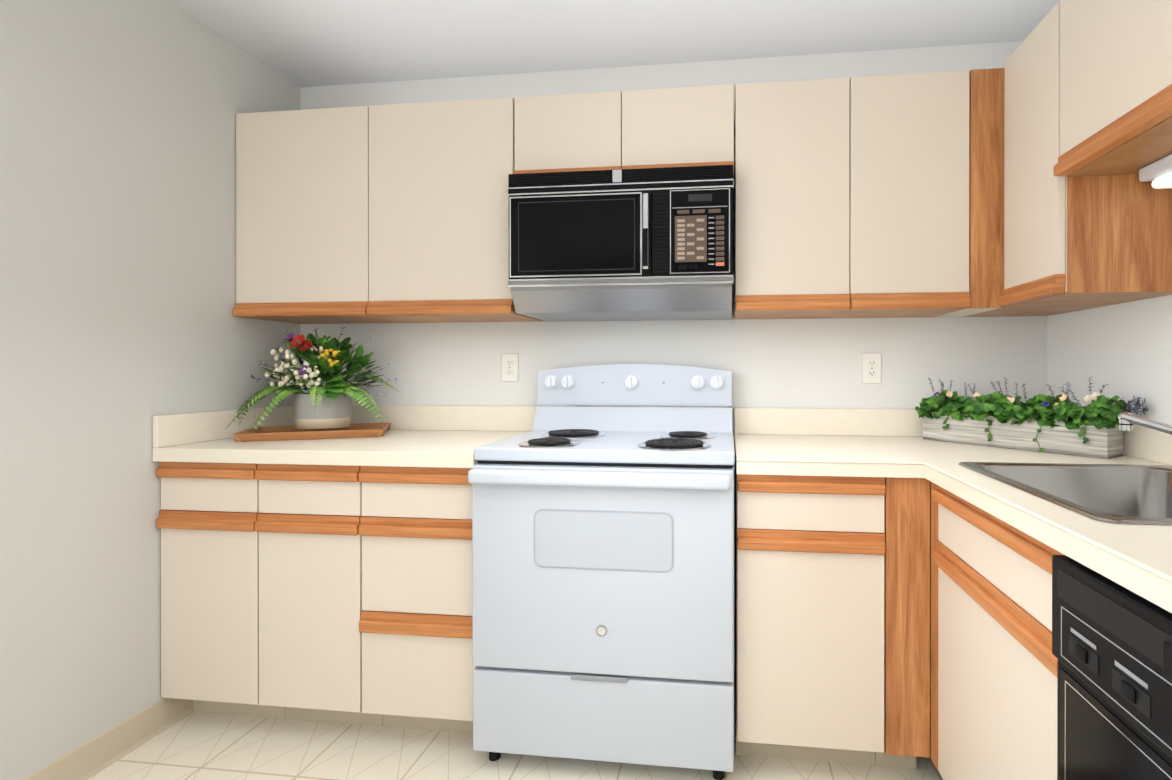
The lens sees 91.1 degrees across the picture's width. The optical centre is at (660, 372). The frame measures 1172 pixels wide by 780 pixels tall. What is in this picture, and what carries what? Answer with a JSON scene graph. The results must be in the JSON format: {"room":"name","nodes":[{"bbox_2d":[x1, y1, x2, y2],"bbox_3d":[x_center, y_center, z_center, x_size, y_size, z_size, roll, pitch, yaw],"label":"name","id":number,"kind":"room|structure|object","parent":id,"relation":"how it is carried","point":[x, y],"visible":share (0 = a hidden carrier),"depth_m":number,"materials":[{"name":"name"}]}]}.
{"room":"kitchen","nodes":[
{"label":"kitchen","id":0,"kind":"room"},
{"bbox_2d":[0,0,300,779],"bbox_3d":[-1.857,-0.026,0.312,0.120,2.375,4.300,0,0,7],"label":"wall","id":1,"kind":"structure","parent":0,"point":[121,325],"depth_m":1.67,"materials":[{"name":"grey paint"}]},
{"bbox_2d":[22,698,194,779],"bbox_3d":[-1.792,1.110,0.307,0.012,0.102,4.298,0,0,7],"label":"baseboard","id":2,"kind":"structure","parent":1,"relation":"attached to","point":[99,753],"depth_m":1.70,"materials":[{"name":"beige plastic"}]},
{"bbox_2d":[88,669,942,779],"bbox_3d":[-0.319,1.212,0.131,3.219,0.100,4.540,0,0,7],"label":"floor","id":3,"kind":"structure","parent":0,"point":[203,746],"depth_m":1.70,"materials":[{"name":"tile"}]},
{"bbox_2d":[156,462,284,718],"bbox_3d":[-1.406,0.720,2.109,0.346,0.874,0.625,0,0,7],"label":"base cabinet","id":4,"kind":"object","parent":3,"relation":"on","point":[206,520],"visible":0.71,"depth_m":1.81,"materials":[{"name":"beige laminate"}]},
{"bbox_2d":[255,464,382,725],"bbox_3d":[-1.061,0.721,2.067,0.346,0.874,0.625,0,0,7],"label":"base cabinet","id":5,"kind":"object","parent":3,"relation":"on","point":[307,522],"visible":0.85,"depth_m":1.77,"materials":[{"name":"beige laminate"}]},
{"bbox_2d":[359,466,475,733],"bbox_3d":[-0.701,0.721,2.024,0.375,0.874,0.625,0,0,7],"label":"base cabinet","id":6,"kind":"object","parent":3,"relation":"on","point":[415,621],"visible":0.58,"depth_m":1.73,"materials":[{"name":"beige laminate"}]},
{"bbox_2d":[153,405,535,467],"bbox_3d":[-1.047,0.210,2.060,1.070,0.146,0.633,0,0,7],"label":"countertop","id":7,"kind":"structure","parent":6,"relation":"on","point":[443,436],"depth_m":1.95,"materials":[{"name":"laminate"}]},
{"bbox_2d":[233,423,390,441],"bbox_3d":[-1.284,0.223,2.146,0.465,0.030,0.279,0,0,-20],"label":"tray","id":8,"kind":"object","parent":7,"relation":"on","point":[287,432],"visible":0.94,"depth_m":2.06,"materials":[{"name":"brown wood"}]},
{"bbox_2d":[225,326,398,432],"bbox_3d":[-1.261,0.014,2.126,0.574,0.383,0.415,0,0,7],"label":"flower vase","id":9,"kind":"object","parent":8,"relation":"on","point":[327,404],"visible":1,"depth_m":2.08,"materials":[{"name":"beige ceramic"}]},
{"bbox_2d":[468,364,734,779],"bbox_3d":[-0.139,0.564,1.899,0.760,1.188,0.684,0,0,7],"label":"range","id":10,"kind":"object","parent":3,"relation":"on","point":[602,562],"visible":1,"depth_m":1.61,"materials":[{"name":"white metal"}]},
{"bbox_2d":[735,460,929,768],"bbox_3d":[0.510,0.721,1.880,0.522,0.874,0.625,0,0,7],"label":"base cabinet","id":11,"kind":"object","parent":3,"relation":"on","point":[832,618],"visible":0.94,"depth_m":1.58,"materials":[{"name":"beige laminate"}]},
{"bbox_2d":[734,408,913,477],"bbox_3d":[0.488,0.211,1.875,0.480,0.146,0.638,0,0,7],"label":"countertop","id":12,"kind":"structure","parent":11,"relation":"on","point":[893,443],"depth_m":1.95,"materials":[{"name":"laminate"}]},
{"bbox_2d":[931,482,1063,779],"bbox_3d":[0.993,0.722,1.202,0.625,0.874,0.631,0,0,7],"label":"base cabinet","id":13,"kind":"object","parent":3,"relation":"on","point":[994,663],"visible":0.52,"depth_m":1.20,"materials":[{"name":"beige laminate"}]},
{"bbox_2d":[898,409,1171,612],"bbox_3d":[0.951,0.213,0.973,0.655,0.146,2.318,0,0,7],"label":"countertop","id":14,"kind":"structure","parent":13,"relation":"on","point":[1137,557],"depth_m":1.04,"materials":[{"name":"laminate"}]},
{"bbox_2d":[915,377,1148,458],"bbox_3d":[1.114,0.150,1.824,0.156,0.178,0.609,0,0,-32],"label":"planter box","id":15,"kind":"object","parent":14,"relation":"on","point":[1062,424],"visible":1,"depth_m":1.74,"materials":[{"name":"grey wood"}]},
{"bbox_2d":[959,462,1171,524],"bbox_3d":[1.007,0.325,1.178,0.534,0.176,0.602,0,0,7],"label":"sink","id":16,"kind":"object","parent":14,"relation":"in","point":[1126,494],"visible":0.35,"depth_m":1.43,"materials":[{"name":"silver metal"}]},
{"bbox_2d":[1117,412,1171,434],"bbox_3d":[1.163,0.165,1.181,0.221,0.143,0.311,0,0,7],"label":"faucet","id":17,"kind":"object","parent":14,"relation":"on","point":[1127,421],"visible":1,"depth_m":1.30,"materials":[{"name":"silver metal"}]},
{"bbox_2d":[1052,555,1171,779],"bbox_3d":[0.895,0.727,0.586,0.616,0.868,0.606,0,0,7],"label":"dishwasher","id":18,"kind":"object","parent":3,"relation":"on","point":[1111,646],"visible":0.98,"depth_m":0.79,"materials":[{"name":"black metal"}]},
{"bbox_2d":[169,0,1059,86],"bbox_3d":[-0.319,-1.263,0.126,3.219,0.100,4.540,0,0,7],"label":"ceiling","id":19,"kind":"structure","parent":0,"point":[306,43],"depth_m":2.03,"materials":[{"name":"white paint"}]},
{"bbox_2d":[300,41,1046,680],"bbox_3d":[-0.056,-0.031,2.323,3.219,2.375,0.120,0,0,7],"label":"wall","id":20,"kind":"structure","parent":0,"point":[792,363],"depth_m":2.22,"materials":[{"name":"white paint"}]},
{"bbox_2d":[233,97,542,323],"bbox_3d":[-1.029,-0.583,2.204,1.072,0.755,0.340,0,0,7],"label":"upper cabinet","id":21,"kind":"object","parent":20,"relation":"attached to","point":[394,213],"visible":0.94,"depth_m":2.05,"materials":[{"name":"beige laminate"}]},
{"bbox_2d":[502,353,517,381],"bbox_3d":[-0.615,-0.019,2.323,0.070,0.115,0.009,0,0,7],"label":"electrical outlet","id":22,"kind":"object","parent":20,"relation":"attached to","point":[509,367],"visible":1,"depth_m":2.32,"materials":[{"name":"white plastic"}]},
{"bbox_2d":[514,84,733,197],"bbox_3d":[-0.116,-0.814,2.094,0.762,0.294,0.340,0,0,7],"label":"upper cabinet","id":23,"kind":"object","parent":20,"relation":"attached to","point":[658,128],"visible":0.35,"depth_m":1.94,"materials":[{"name":"beige laminate"}]},
{"bbox_2d":[508,165,733,321],"bbox_3d":[-0.117,-0.433,2.051,0.750,0.460,0.425,0,0,7],"label":"over-the-range microwave","id":24,"kind":"object","parent":23,"relation":"attached to","point":[646,244],"visible":1,"depth_m":1.86,"materials":[{"name":"black plastic"}]},
{"bbox_2d":[734,68,1003,318],"bbox_3d":[0.684,-0.583,1.999,0.842,0.755,0.340,0,0,7],"label":"upper cabinet","id":25,"kind":"object","parent":20,"relation":"attached to","point":[880,196],"visible":1,"depth_m":1.85,"materials":[{"name":"beige laminate"}]},
{"bbox_2d":[862,353,880,383],"bbox_3d":[0.798,-0.015,2.154,0.070,0.115,0.009,0,0,7],"label":"electrical outlet","id":26,"kind":"object","parent":20,"relation":"attached to","point":[871,368],"visible":1,"depth_m":2.15,"materials":[{"name":"white plastic"}]},
{"bbox_2d":[1047,295,1171,424],"bbox_3d":[1.220,-0.025,-0.056,0.120,2.375,4.300,0,0,7],"label":"wall","id":27,"kind":"structure","parent":0,"point":[1123,351],"depth_m":1.71,"materials":[{"name":"white paint"}]},
{"bbox_2d":[965,2,1171,316],"bbox_3d":[1.212,-0.582,1.778,0.328,0.755,0.654,0,0,7],"label":"upper cabinet","id":28,"kind":"object","parent":27,"relation":"attached to","point":[1075,243],"visible":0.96,"depth_m":1.50,"materials":[{"name":"beige laminate"}]},
{"bbox_2d":[1053,0,1171,176],"bbox_3d":[1.125,-0.730,1.048,0.328,0.456,0.812,0,0,7],"label":"upper cabinet","id":29,"kind":"object","parent":27,"relation":"attached to","point":[1115,87],"visible":1,"depth_m":1.28,"materials":[{"name":"beige laminate"}]},
{"bbox_2d":[1139,154,1171,188],"bbox_3d":[1.191,-0.472,1.075,0.102,0.059,0.660,0,0,7],"label":"under-cabinet light","id":30,"kind":"object","parent":29,"relation":"attached to","point":[1158,173],"visible":1,"depth_m":1.35,"materials":[{"name":"white plastic"}]}
]}

